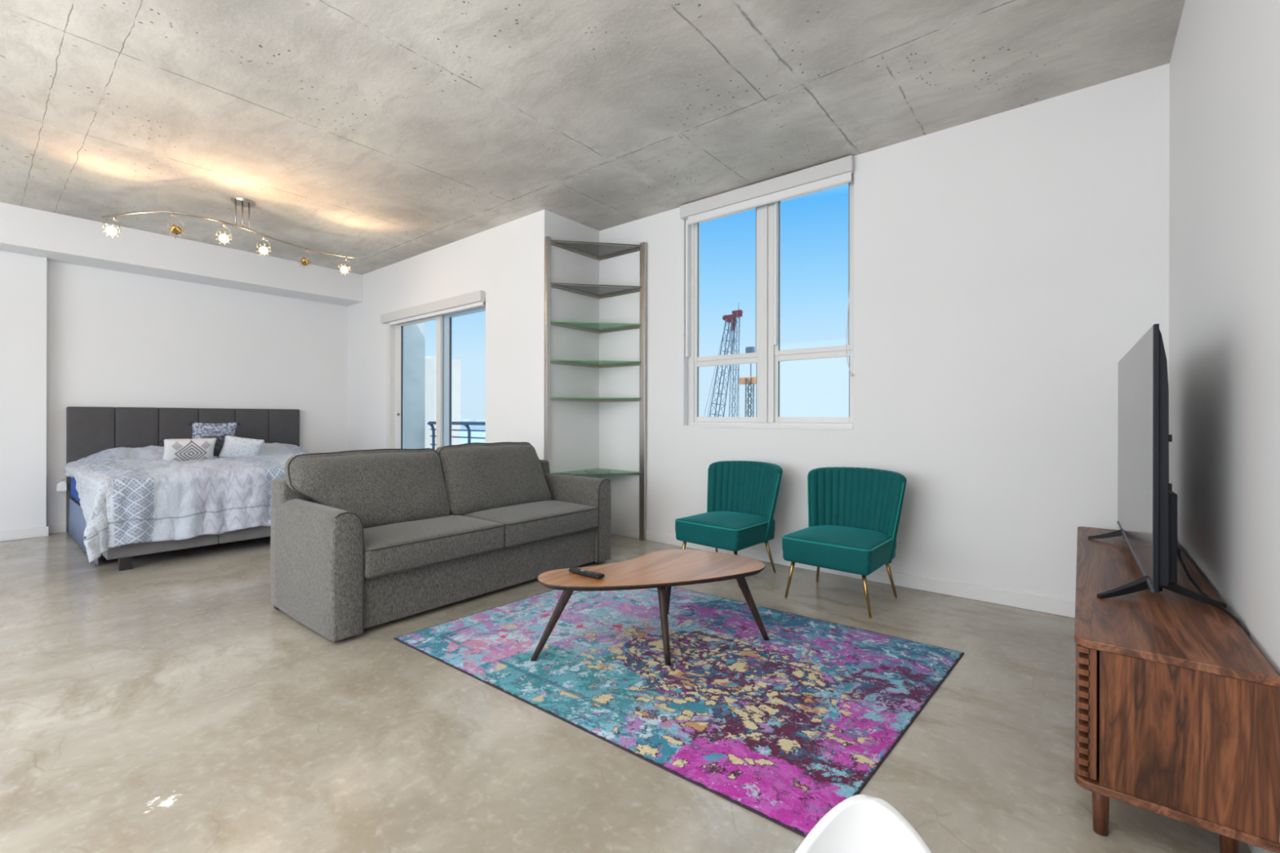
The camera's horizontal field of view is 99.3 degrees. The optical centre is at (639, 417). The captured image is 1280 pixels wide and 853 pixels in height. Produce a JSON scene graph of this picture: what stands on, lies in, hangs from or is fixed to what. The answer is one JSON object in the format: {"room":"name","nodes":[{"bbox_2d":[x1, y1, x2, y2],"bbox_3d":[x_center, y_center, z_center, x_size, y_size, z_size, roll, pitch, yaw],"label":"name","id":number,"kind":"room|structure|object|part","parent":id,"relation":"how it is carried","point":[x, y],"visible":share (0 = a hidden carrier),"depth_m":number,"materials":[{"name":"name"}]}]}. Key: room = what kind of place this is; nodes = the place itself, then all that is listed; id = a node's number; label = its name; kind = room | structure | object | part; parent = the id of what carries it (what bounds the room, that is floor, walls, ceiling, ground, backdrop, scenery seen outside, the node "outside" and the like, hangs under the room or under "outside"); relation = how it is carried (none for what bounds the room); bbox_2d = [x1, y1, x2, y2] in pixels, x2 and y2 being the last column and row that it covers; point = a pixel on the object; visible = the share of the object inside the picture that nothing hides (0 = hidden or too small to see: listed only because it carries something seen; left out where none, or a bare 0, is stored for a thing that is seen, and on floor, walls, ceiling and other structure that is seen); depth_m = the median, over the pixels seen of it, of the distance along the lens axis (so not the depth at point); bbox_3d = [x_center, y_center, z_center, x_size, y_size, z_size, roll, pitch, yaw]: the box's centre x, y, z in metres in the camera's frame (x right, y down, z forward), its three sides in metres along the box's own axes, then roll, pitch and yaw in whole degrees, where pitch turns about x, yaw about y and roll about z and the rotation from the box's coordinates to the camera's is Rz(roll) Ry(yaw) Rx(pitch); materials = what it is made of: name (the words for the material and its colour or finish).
{"room":"studio apartment","nodes":[
{"label":"studio apartment","id":0,"kind":"room"},
{"bbox_2d":[0,250,47,531],"bbox_3d":[-6.935,-0.206,3.864,0.131,2.686,3.677,0,0,39],"label":"wall pillar","id":1,"kind":"structure","parent":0,"point":[23,277],"depth_m":5.13,"materials":[{"name":"white paint"}]},
{"bbox_2d":[0,526,48,541],"bbox_3d":[-6.877,1.091,3.824,0.014,0.092,3.691,0,0,39],"label":"baseboard","id":2,"kind":"structure","parent":1,"relation":"attached to","point":[19,534],"depth_m":5.13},
{"bbox_2d":[46,260,347,524],"bbox_3d":[-6.175,-0.385,5.065,0.200,3.047,6.500,0,0,39],"label":"wall","id":3,"kind":"structure","parent":0,"point":[115,339],"depth_m":6.16,"materials":[{"name":"white paint"}]},
{"bbox_2d":[47,522,66,533],"bbox_3d":[-4.938,1.095,6.427,0.014,0.092,2.795,0,0,39],"label":"baseboard","id":4,"kind":"structure","parent":3,"relation":"attached to","point":[58,527],"depth_m":5.39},
{"bbox_2d":[0,202,363,306],"bbox_3d":[-5.911,-1.728,4.854,0.472,0.361,6.500,0,0,39],"label":"beam","id":5,"kind":"structure","parent":3,"relation":"attached to","point":[55,237],"depth_m":5.71,"materials":[{"name":"white paint"}]},
{"bbox_2d":[346,214,529,450],"bbox_3d":[-2.549,-0.378,6.452,4.090,3.047,0.220,0,0,39],"label":"wall","id":6,"kind":"structure","parent":0,"point":[495,261],"depth_m":5.78,"materials":[{"name":"white paint"}]},
{"bbox_2d":[380,290,484,324],"bbox_3d":[-2.406,-1.216,6.158,2.105,0.142,0.060,0,0,39],"label":"roller blind","id":7,"kind":"object","parent":6,"relation":"attached to","point":[475,299],"visible":1,"depth_m":6.01,"materials":[{"name":"fabric"}]},
{"bbox_2d":[386,300,485,448],"bbox_3d":[-2.321,-0.034,6.223,2.060,2.360,0.150,0,0,39],"label":"door","id":8,"kind":"structure","parent":6,"relation":"in","point":[443,322],"depth_m":6.21,"materials":[{"name":"metal"}]},
{"bbox_3d":[-2.659,-0.025,6.505,1.040,2.280,0.035,0,0,39],"label":"sliding panel","id":9,"kind":"part","parent":8,"relation":"part of","materials":[{"name":"glass"}]},
{"bbox_3d":[-1.888,-0.024,5.939,0.990,2.280,0.035,0,0,39],"label":"fixed panel","id":10,"kind":"part","parent":8,"relation":"part of","materials":[{"name":"clear glass"}]},
{"bbox_2d":[529,209,599,478],"bbox_3d":[-0.721,-0.375,5.301,0.200,3.047,0.730,0,0,39],"label":"wall","id":11,"kind":"structure","parent":0,"point":[575,425],"depth_m":5.15,"materials":[{"name":"white paint"}]},
{"bbox_2d":[0,0,1185,275],"bbox_3d":[-2.673,-2.002,2.670,8.853,0.200,7.780,0,0,39],"label":"ceiling","id":12,"kind":"structure","parent":0,"point":[380,134],"depth_m":3.22,"materials":[{"name":"concrete"}]},
{"bbox_2d":[102,197,355,274],"bbox_3d":[-3.495,-1.671,4.813,1.862,0.463,0.554,0,0,-39],"label":"track light","id":13,"kind":"object","parent":12,"relation":"hanging from","point":[110,230],"visible":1,"depth_m":4.66,"materials":[{"name":"silver metal"}]},
{"bbox_3d":[-4.250,-1.502,4.372,0.046,0.048,0.047,0,0,39],"label":"bulb","id":14,"kind":"part","parent":13,"relation":"part of","materials":[{"name":"white glass"}]},
{"bbox_3d":[-4.242,-1.496,4.362,0.070,0.109,0.107,0,0,39],"label":"glass crown","id":15,"kind":"part","parent":13,"relation":"part of","materials":[{"name":"glass"}]},
{"bbox_3d":[-3.720,-1.494,4.365,0.107,0.109,0.070,0,0,-25],"label":"glass crown","id":16,"kind":"part","parent":13,"relation":"part of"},
{"bbox_3d":[-3.482,-1.501,4.552,0.046,0.048,0.047,0,0,39],"label":"bulb","id":17,"kind":"part","parent":13,"relation":"part of","materials":[{"name":"white glass"}]},
{"bbox_3d":[-3.498,-1.637,4.808,1.862,0.018,0.515,0,0,-38],"label":"rail","id":18,"kind":"part","parent":13,"relation":"part of","materials":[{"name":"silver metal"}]},
{"bbox_3d":[-3.462,-1.760,4.659,0.013,0.250,0.064,0,0,-40],"label":"rod","id":19,"kind":"part","parent":13,"relation":"part of","materials":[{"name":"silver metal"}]},
{"bbox_3d":[-3.438,-1.760,4.707,0.013,0.250,0.064,0,0,-40],"label":"rod","id":20,"kind":"part","parent":13,"relation":"part of","materials":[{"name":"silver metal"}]},
{"bbox_3d":[-3.418,-1.760,4.758,0.013,0.250,0.064,0,0,-40],"label":"rod","id":21,"kind":"part","parent":13,"relation":"part of","materials":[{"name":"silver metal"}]},
{"bbox_3d":[-3.373,-1.501,4.875,0.046,0.048,0.047,0,0,39],"label":"bulb","id":22,"kind":"part","parent":13,"relation":"part of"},
{"bbox_2d":[0,532,1250,852],"bbox_3d":[-2.664,1.220,2.689,8.853,0.150,7.830,0,0,39],"label":"floor","id":23,"kind":"structure","parent":0,"point":[164,704],"depth_m":1.96,"materials":[{"name":"concrete"}]},
{"bbox_2d":[66,406,299,571],"bbox_3d":[-4.186,0.516,5.506,2.308,1.252,2.070,0,0,39],"label":"bed","id":24,"kind":"object","parent":23,"relation":"on","point":[90,430],"visible":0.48,"depth_m":5.66,"materials":[{"name":"grey fabric"}]},
{"bbox_2d":[56,477,68,491],"bbox_3d":[-5.661,0.654,5.335,0.003,0.131,0.080,0,0,39],"label":"paper tag","id":25,"kind":"object","parent":24,"relation":"hanging from","point":[61,486],"visible":1,"depth_m":5.33,"materials":[{"name":"paper"}]},
{"bbox_3d":[-5.066,0.515,6.222,0.039,1.250,2.064,0,0,39],"label":"headboard","id":26,"kind":"part","parent":24,"relation":"part of","materials":[{"name":"grey fabric"}]},
{"bbox_2d":[70,477,80,502],"bbox_3d":[-4.170,0.647,5.499,2.170,0.310,2.031,0,0,39],"label":"mattress","id":27,"kind":"object","parent":24,"relation":"on","point":[74,494],"visible":0.06,"depth_m":5.21,"materials":[{"name":"blue fabric"}]},
{"bbox_2d":[64,442,310,563],"bbox_3d":[-4.083,0.662,5.453,2.389,0.754,2.317,0,0,39],"label":"comforter","id":28,"kind":"object","parent":27,"relation":"on","point":[127,495],"visible":0.61,"depth_m":4.39,"materials":[{"name":"white fabric"}]},
{"bbox_2d":[188,421,240,438],"bbox_3d":[-4.656,0.230,5.946,0.181,0.390,0.462,0,0,39],"label":"throw pillow","id":29,"kind":"object","parent":28,"relation":"on","point":[199,429],"visible":0.43,"depth_m":5.87,"materials":[{"name":"grey fabric"}]},
{"bbox_2d":[203,435,237,456],"bbox_3d":[-4.481,0.307,5.796,0.149,0.244,0.300,0,0,39],"label":"throw pillow","id":30,"kind":"object","parent":28,"relation":"on","point":[218,446],"visible":0.24,"depth_m":5.75,"materials":[{"name":"black fabric"}]},
{"bbox_2d":[159,436,220,461],"bbox_3d":[-4.508,0.341,5.446,0.176,0.294,0.482,0,0,39],"label":"throw pillow","id":31,"kind":"object","parent":27,"relation":"on","point":[180,450],"visible":0.76,"depth_m":5.39,"materials":[{"name":"white fabric"}]},
{"bbox_2d":[217,434,266,457],"bbox_3d":[-4.267,0.343,5.822,0.163,0.350,0.456,0,0,38],"label":"throw pillow","id":32,"kind":"object","parent":27,"relation":"on","point":[233,446],"visible":0.83,"depth_m":5.76,"materials":[{"name":"white fabric"}]},
{"bbox_3d":[-4.786,0.926,4.720,2.177,0.230,0.035,0,0,39],"label":"rail","id":33,"kind":"part","parent":24,"relation":"part of","materials":[{"name":"grey fabric"}]},
{"bbox_3d":[-5.574,0.488,5.527,0.065,1.200,0.340,0,0,39],"label":"headboard panel","id":34,"kind":"part","parent":24,"relation":"part of","materials":[{"name":"grey fabric"}]},
{"bbox_3d":[-3.885,1.092,4.103,0.060,0.102,0.070,0,0,39],"label":"leg","id":35,"kind":"part","parent":24,"relation":"part of","materials":[{"name":"black wood"}]},
{"bbox_3d":[-5.358,0.488,5.794,0.065,1.200,0.340,0,0,39],"label":"headboard panel","id":36,"kind":"part","parent":24,"relation":"part of","materials":[{"name":"grey fabric"}]},
{"bbox_3d":[-3.728,0.948,4.274,0.044,0.200,0.671,0,0,39],"label":"foot rail","id":37,"kind":"part","parent":24,"relation":"part of","materials":[{"name":"grey fabric"}]},
{"bbox_3d":[-5.141,0.488,6.062,0.065,1.200,0.340,0,0,39],"label":"headboard panel","id":38,"kind":"part","parent":24,"relation":"part of","materials":[{"name":"grey fabric"}]},
{"bbox_3d":[-4.925,0.489,6.329,0.065,1.200,0.340,0,0,39],"label":"headboard panel","id":39,"kind":"part","parent":24,"relation":"part of","materials":[{"name":"grey fabric"}]},
{"bbox_3d":[-3.304,0.949,4.797,0.044,0.200,0.671,0,0,39],"label":"foot rail","id":40,"kind":"part","parent":24,"relation":"part of","materials":[{"name":"grey fabric"}]},
{"bbox_3d":[-4.708,0.489,6.596,0.065,1.200,0.340,0,0,39],"label":"headboard panel","id":41,"kind":"part","parent":24,"relation":"part of","materials":[{"name":"grey fabric"}]},
{"bbox_3d":[-4.492,0.490,6.864,0.065,1.200,0.340,0,0,39],"label":"headboard panel","id":42,"kind":"part","parent":24,"relation":"part of","materials":[{"name":"grey fabric"}]},
{"bbox_2d":[270,441,611,641],"bbox_3d":[-1.227,0.667,3.807,0.937,0.960,2.095,0,0,39],"label":"sofa","id":43,"kind":"object","parent":23,"relation":"on","point":[360,540],"visible":1,"depth_m":3.35,"materials":[{"name":"grey fabric"}]},
{"bbox_3d":[-1.841,0.798,3.059,0.910,0.641,0.160,0,0,39],"label":"armrest","id":44,"kind":"part","parent":43,"relation":"part of","materials":[{"name":"grey fabric"}]},
{"bbox_2d":[284,448,449,528],"bbox_3d":[-1.702,0.450,3.491,0.354,0.483,0.960,0,0,39],"label":"cushion","id":45,"kind":"object","parent":43,"relation":"on","point":[383,486],"depth_m":3.39,"materials":[{"name":"grey fabric"}]},
{"bbox_3d":[-1.501,0.732,4.026,0.237,0.730,2.070,0,0,39],"label":"frame","id":46,"kind":"part","parent":43,"relation":"part of","materials":[{"name":"grey fabric"}]},
{"bbox_2d":[363,514,503,578],"bbox_3d":[-1.397,0.754,3.377,0.660,0.187,0.883,0,0,39],"label":"seat cushion","id":47,"kind":"object","parent":43,"relation":"on","point":[395,547],"depth_m":3.19,"materials":[{"name":"grey fabric"}]},
{"bbox_2d":[435,442,551,515],"bbox_3d":[-1.118,0.442,4.212,0.360,0.501,0.930,0,0,39],"label":"cushion","id":48,"kind":"object","parent":43,"relation":"on","point":[477,477],"depth_m":4.06,"materials":[{"name":"grey fabric"}]},
{"bbox_2d":[463,500,598,547],"bbox_3d":[-0.840,0.755,4.065,0.660,0.186,0.878,0,0,39],"label":"seat cushion","id":49,"kind":"object","parent":43,"relation":"on","point":[524,522],"depth_m":3.87,"materials":[{"name":"grey fabric"}]},
{"bbox_3d":[-0.623,0.800,4.563,0.910,0.641,0.160,0,0,39],"label":"armrest","id":50,"kind":"part","parent":43,"relation":"part of","materials":[{"name":"grey fabric"}]},
{"bbox_2d":[544,235,646,540],"bbox_3d":[-0.401,-0.251,5.042,0.620,2.800,0.721,0,0,39],"label":"corner shelf","id":51,"kind":"object","parent":23,"relation":"on","point":[596,251],"visible":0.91,"depth_m":5.11,"materials":[{"name":"metal"}]},
{"bbox_3d":[-0.842,-0.252,4.967,0.028,2.800,0.050,0,0,39],"label":"post","id":52,"kind":"part","parent":51,"relation":"part of","materials":[{"name":"metal"}]},
{"bbox_3d":[-0.408,-0.170,5.083,0.553,0.022,0.666,0,0,39],"label":"shelf frame","id":53,"kind":"part","parent":51,"relation":"part of","materials":[{"name":"glass"}]},
{"bbox_3d":[-0.408,-0.513,5.083,0.553,0.022,0.666,0,0,39],"label":"shelf frame","id":54,"kind":"part","parent":51,"relation":"part of","materials":[{"name":"glass"}]},
{"bbox_3d":[-0.400,-1.611,5.069,0.579,0.035,0.681,0,0,39],"label":"shelf frame","id":55,"kind":"part","parent":51,"relation":"part of","materials":[{"name":"glass"}]},
{"bbox_3d":[-0.407,-0.865,5.083,0.553,0.022,0.666,0,0,39],"label":"shelf frame","id":56,"kind":"part","parent":51,"relation":"part of","materials":[{"name":"glass"}]},
{"bbox_3d":[-0.401,-1.221,5.069,0.579,0.035,0.681,0,0,39],"label":"shelf frame","id":57,"kind":"part","parent":51,"relation":"part of","materials":[{"name":"glass"}]},
{"bbox_3d":[-0.401,-0.186,5.060,0.593,0.010,0.669,0,0,39],"label":"glass shelf","id":58,"kind":"part","parent":51,"relation":"part of","materials":[{"name":"green glass"}]},
{"bbox_3d":[-0.401,-0.529,5.060,0.593,0.010,0.669,0,0,39],"label":"glass shelf","id":59,"kind":"part","parent":51,"relation":"part of","materials":[{"name":"green glass"}]},
{"bbox_3d":[-0.400,-0.881,5.060,0.593,0.010,0.669,0,0,39],"label":"glass shelf","id":60,"kind":"part","parent":51,"relation":"part of","materials":[{"name":"green glass"}]},
{"bbox_3d":[-0.399,-1.231,5.060,0.593,0.010,0.669,0,0,39],"label":"glass shelf","id":61,"kind":"part","parent":51,"relation":"part of","materials":[{"name":"grey glass"}]},
{"bbox_3d":[-0.399,-1.621,5.060,0.593,0.010,0.669,0,0,39],"label":"glass shelf","id":62,"kind":"part","parent":51,"relation":"part of","materials":[{"name":"grey glass"}]},
{"bbox_3d":[-0.403,0.514,5.060,0.593,0.010,0.669,0,0,39],"label":"glass shelf","id":63,"kind":"part","parent":51,"relation":"part of","materials":[{"name":"green glass"}]},
{"bbox_3d":[0.027,-0.250,5.125,0.060,2.800,0.029,0,0,39],"label":"post","id":64,"kind":"part","parent":51,"relation":"part of","materials":[{"name":"metal"}]},
{"bbox_2d":[393,586,964,837],"bbox_3d":[0.153,1.146,2.741,2.326,0.008,1.676,0,0,39],"label":"rug","id":65,"kind":"object","parent":23,"relation":"on","point":[791,726],"visible":0.94,"depth_m":2.34,"materials":[{"name":"multicoloured carpet"}]},
{"bbox_2d":[530,549,768,665],"bbox_3d":[0.075,0.948,2.709,1.104,0.384,0.654,0,0,-40],"label":"coffee table","id":66,"kind":"object","parent":65,"relation":"on","point":[662,570],"visible":0.99,"depth_m":2.66,"materials":[{"name":"brown wood"}]},
{"bbox_3d":[-0.403,0.958,2.563,0.222,0.362,0.036,0,0,-6],"label":"leg","id":67,"kind":"part","parent":66,"relation":"part of","materials":[{"name":"brown wood"}]},
{"bbox_2d":[568,567,604,578],"bbox_3d":[-0.257,0.745,2.611,0.200,0.021,0.046,0,0,37],"label":"remote control","id":68,"kind":"object","parent":66,"relation":"on","point":[574,570],"visible":1,"depth_m":2.59,"materials":[{"name":"black plastic"}]},
{"bbox_3d":[0.111,0.959,2.575,0.036,0.362,0.145,0,0,-14],"label":"leg","id":69,"kind":"part","parent":66,"relation":"part of","materials":[{"name":"brown wood"}]},
{"bbox_3d":[0.162,0.959,3.103,0.036,0.362,0.186,0,0,-10],"label":"leg","id":70,"kind":"part","parent":66,"relation":"part of","materials":[{"name":"brown wood"}]},
{"bbox_3d":[0.568,0.960,2.800,0.195,0.362,0.036,0,0,1],"label":"leg","id":71,"kind":"part","parent":66,"relation":"part of","materials":[{"name":"brown wood"}]},
{"bbox_2d":[675,460,782,587],"bbox_3d":[0.678,0.747,4.078,0.654,0.810,0.689,0,0,43],"label":"slipper chair","id":72,"kind":"object","parent":23,"relation":"on","point":[742,496],"visible":0.99,"depth_m":4.03,"materials":[{"name":"teal fabric"}]},
{"bbox_3d":[0.318,1.019,4.040,0.071,0.265,0.026,0,0,28],"label":"leg","id":73,"kind":"part","parent":72,"relation":"part of","materials":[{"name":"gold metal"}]},
{"bbox_3d":[0.634,0.809,4.031,0.549,0.190,0.546,0,0,43],"label":"seat","id":74,"kind":"part","parent":72,"relation":"part of","materials":[{"name":"teal fabric"}]},
{"bbox_3d":[0.814,0.625,4.224,0.653,0.564,0.289,0,0,43],"label":"backrest","id":75,"kind":"part","parent":72,"relation":"part of","materials":[{"name":"teal fabric"}]},
{"bbox_3d":[0.963,1.019,4.034,0.093,0.266,0.026,0,0,-3],"label":"leg","id":76,"kind":"part","parent":72,"relation":"part of","materials":[{"name":"gold metal"}]},
{"bbox_2d":[782,466,906,618],"bbox_3d":[1.320,0.748,3.520,0.654,0.810,0.689,0,0,41],"label":"slipper chair","id":77,"kind":"object","parent":23,"relation":"on","point":[854,513],"visible":1,"depth_m":3.49,"materials":[{"name":"teal fabric"}]},
{"bbox_3d":[0.961,1.020,3.473,0.071,0.265,0.026,0,0,27],"label":"leg","id":78,"kind":"part","parent":77,"relation":"part of","materials":[{"name":"gold metal"}]},
{"bbox_3d":[1.248,1.020,3.800,0.026,0.266,0.093,0,0,-3],"label":"leg","id":79,"kind":"part","parent":77,"relation":"part of","materials":[{"name":"gold metal"}]},
{"bbox_3d":[1.276,0.810,3.472,0.549,0.190,0.546,0,0,41],"label":"seat","id":80,"kind":"part","parent":77,"relation":"part of","materials":[{"name":"teal fabric"}]},
{"bbox_3d":[1.452,0.626,3.670,0.653,0.564,0.289,0,0,41],"label":"backrest","id":81,"kind":"part","parent":77,"relation":"part of","materials":[{"name":"teal fabric"}]},
{"bbox_3d":[1.316,1.020,3.159,0.026,0.265,0.071,0,0,-34],"label":"leg","id":82,"kind":"part","parent":77,"relation":"part of","materials":[{"name":"gold metal"}]},
{"bbox_3d":[1.605,1.021,3.484,0.093,0.266,0.026,0,0,-4],"label":"leg","id":83,"kind":"part","parent":77,"relation":"part of","materials":[{"name":"gold metal"}]},
{"bbox_2d":[794,794,932,852],"bbox_3d":[0.112,0.742,0.240,0.448,0.823,0.509,0,0,21],"label":"shell chair","id":84,"kind":"object","parent":23,"relation":"on","point":[860,823],"visible":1,"depth_m":0.47,"materials":[{"name":"white plastic"}]},
{"bbox_2d":[1074,526,1279,852],"bbox_3d":[1.911,0.870,2.092,0.364,0.567,1.942,0,0,39],"label":"tv stand","id":85,"kind":"object","parent":23,"relation":"on","point":[1177,707],"visible":0.98,"depth_m":1.37,"materials":[{"name":"brown wood"}]},
{"bbox_3d":[1.386,0.783,1.694,0.044,0.344,0.635,0,0,39],"label":"slatted door","id":86,"kind":"part","parent":85,"relation":"part of","materials":[{"name":"brown wood"}]},
{"bbox_3d":[1.282,1.066,1.514,0.041,0.172,0.041,0,0,39],"label":"leg","id":87,"kind":"part","parent":85,"relation":"part of","materials":[{"name":"brown wood"}]},
{"bbox_2d":[1088,324,1226,608],"bbox_3d":[2.023,0.150,2.196,0.321,0.872,1.400,0,0,39],"label":"television","id":88,"kind":"object","parent":85,"relation":"on","point":[1147,521],"visible":1,"depth_m":1.76,"materials":[{"name":"black plastic"}]},
{"bbox_3d":[1.625,0.062,1.671,0.012,0.022,0.020,0,0,39],"label":"port knob","id":89,"kind":"part","parent":88,"relation":"part of","materials":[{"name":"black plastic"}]},
{"bbox_3d":[1.624,0.212,1.671,0.012,0.022,0.020,0,0,39],"label":"port knob","id":90,"kind":"part","parent":88,"relation":"part of","materials":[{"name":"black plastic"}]},
{"bbox_3d":[1.911,0.598,2.092,0.364,0.022,1.942,0,0,39],"label":"panel","id":91,"kind":"part","parent":85,"relation":"part of","materials":[{"name":"brown wood"}]},
{"bbox_3d":[1.911,0.973,2.092,0.364,0.022,1.942,0,0,39],"label":"panel","id":92,"kind":"part","parent":85,"relation":"part of","materials":[{"name":"brown wood"}]},
{"bbox_3d":[1.329,0.784,1.334,0.310,0.353,0.020,0,0,39],"label":"panel","id":93,"kind":"part","parent":85,"relation":"part of","materials":[{"name":"brown wood"}]},
{"bbox_2d":[1177,545,1248,636],"bbox_3d":[1.766,0.657,1.672,0.055,0.493,0.514,0,0,25],"label":"power cable","id":94,"kind":"object","parent":85,"relation":"on","point":[1185,569],"visible":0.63,"depth_m":1.79,"materials":[{"name":"black plastic"}]},
{"bbox_3d":[1.547,1.067,1.428,0.041,0.172,0.041,0,0,39],"label":"leg","id":95,"kind":"part","parent":85,"relation":"part of","materials":[{"name":"brown wood"}]},
{"bbox_3d":[-2.488,1.240,7.720,5.620,0.130,1.830,0,0,39],"label":"trim","id":96,"kind":"structure","parent":23,"relation":"attached to","visible":0},
{"bbox_2d":[404,321,425,448],"bbox_3d":[-4.309,-2.343,9.110,1.070,7.030,0.930,0,0,39],"label":"concrete pier","id":97,"kind":"object","parent":96,"relation":"on","point":[415,334],"visible":0.02,"depth_m":8.99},
{"bbox_2d":[426,421,485,449],"bbox_3d":[-1.795,0.619,7.758,4.592,1.115,0.080,0,0,39],"label":"balcony railing","id":98,"kind":"object","parent":96,"relation":"on","point":[431,424],"visible":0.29,"depth_m":8.52,"materials":[{"name":"metal"}]},
{"bbox_3d":[-3.507,0.622,9.144,0.186,1.104,0.048,0,0,39],"label":"post","id":99,"kind":"part","parent":98,"relation":"part of","materials":[{"name":"metal"}]},
{"bbox_3d":[-1.766,0.087,7.735,4.520,0.050,0.080,0,0,39],"label":"rail","id":100,"kind":"part","parent":98,"relation":"part of","materials":[{"name":"metal"}]},
{"bbox_3d":[-2.707,0.623,8.496,0.186,1.104,0.048,0,0,39],"label":"post","id":101,"kind":"part","parent":98,"relation":"part of","materials":[{"name":"metal"}]},
{"bbox_2d":[599,63,1169,601],"bbox_3d":[1.273,-0.371,4.297,4.563,3.047,0.220,0,0,39],"label":"wall","id":102,"kind":"structure","parent":0,"point":[1007,264],"depth_m":3.45,"materials":[{"name":"white paint"}]},
{"bbox_2d":[683,173,853,429],"bbox_3d":[1.007,-0.882,4.451,1.485,1.932,0.136,0,0,39],"label":"window","id":103,"kind":"structure","parent":102,"relation":"in","point":[768,355],"depth_m":4.42,"materials":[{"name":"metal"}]},
{"bbox_3d":[0.749,-1.151,4.700,0.645,1.295,0.035,0,0,39],"label":"sash","id":104,"kind":"part","parent":103,"relation":"part of","materials":[{"name":"glass"}]},
{"bbox_3d":[0.750,-0.234,4.704,0.645,0.540,0.035,0,0,39],"label":"sash","id":105,"kind":"part","parent":103,"relation":"part of","materials":[{"name":"metal"}]},
{"bbox_2d":[680,155,853,376],"bbox_3d":[0.951,-1.090,4.382,1.500,1.584,0.055,0,0,39],"label":"roller blind","id":106,"kind":"object","parent":103,"relation":"attached to","point":[838,171],"visible":1,"depth_m":4.27,"materials":[{"name":"fabric"}]},
{"bbox_3d":[1.515,-1.037,3.927,0.050,1.480,0.024,0,0,39],"label":"pull cord","id":107,"kind":"part","parent":106,"relation":"part of","materials":[{"name":"plastic"}]},
{"bbox_3d":[0.987,0.076,4.428,1.485,0.016,0.076,0,0,39],"label":"sill","id":108,"kind":"part","parent":103,"relation":"part of","materials":[{"name":"white paint"}]},
{"bbox_3d":[1.343,-1.150,4.219,0.625,1.295,0.035,0,0,39],"label":"sash","id":109,"kind":"part","parent":103,"relation":"part of","materials":[{"name":"metal"}]},
{"bbox_3d":[1.345,-0.233,4.222,0.625,0.540,0.035,0,0,39],"label":"sash","id":110,"kind":"part","parent":103,"relation":"part of","materials":[{"name":"metal"}]},
{"bbox_2d":[610,524,1075,617],"bbox_3d":[1.196,1.106,4.206,4.163,0.092,0.014,0,0,39],"label":"baseboard","id":111,"kind":"structure","parent":102,"relation":"attached to","point":[1020,600],"depth_m":3.63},
{"bbox_2d":[1168,0,1279,852],"bbox_3d":[0.624,-0.372,0.029,0.200,3.047,7.230,0,0,39],"label":"wall","id":112,"kind":"structure","parent":0,"point":[1224,115],"depth_m":1.71,"materials":[{"name":"white paint"}]},
{"bbox_2d":[1247,843,1271,852],"bbox_3d":[0.534,1.105,0.091,0.014,0.092,7.216,0,0,39],"label":"baseboard","id":113,"kind":"structure","parent":112,"relation":"attached to","point":[1253,849],"depth_m":1.39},
{"label":"outside","id":114,"kind":"structure","parent":0,"visible":0},
{"bbox_2d":[460,431,485,444],"bbox_3d":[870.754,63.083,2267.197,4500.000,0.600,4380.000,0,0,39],"label":"bay water","id":115,"kind":"structure","parent":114,"point":[463,433],"depth_m":1781.68,"materials":[{"name":"blue liquid"}]},
{"bbox_2d":[460,419,485,430],"bbox_3d":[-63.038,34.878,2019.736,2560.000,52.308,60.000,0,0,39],"label":"shore","id":116,"kind":"structure","parent":115,"relation":"on","point":[462,427],"depth_m":2564.00,"materials":[{"name":"blue"}]},
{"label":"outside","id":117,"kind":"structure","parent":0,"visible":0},
{"bbox_3d":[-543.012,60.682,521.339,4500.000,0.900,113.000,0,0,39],"label":"ground","id":118,"kind":"structure","parent":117,"visible":0},
{"bbox_2d":[425,355,460,449],"bbox_3d":[-43.591,23.968,116.329,8.900,74.200,6.000,0,0,39],"label":"apartment tower","id":119,"kind":"structure","parent":118,"relation":"on","point":[430,362],"depth_m":113.37,"materials":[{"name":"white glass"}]},
{"bbox_2d":[703,302,742,417],"bbox_3d":[7.475,21.234,96.856,23.841,80.541,3.800,0,0,39],"label":"lattice crane","id":120,"kind":"object","parent":118,"relation":"on","point":[732,318],"visible":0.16,"depth_m":90.67,"materials":[{"name":"metal"}]},
{"bbox_2d":[738,346,756,417],"bbox_3d":[18.835,24.509,93.313,3.900,73.448,1.180,0,0,39],"label":"rig","id":121,"kind":"object","parent":118,"relation":"on","point":[750,380],"visible":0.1,"depth_m":93.17,"materials":[{"name":"metal"}]},
{"bbox_3d":[19.614,24.687,92.682,1.895,73.000,0.400,0,0,39],"label":"guide rod","id":122,"kind":"part","parent":121,"relation":"part of","materials":[{"name":"metal"}]}
]}

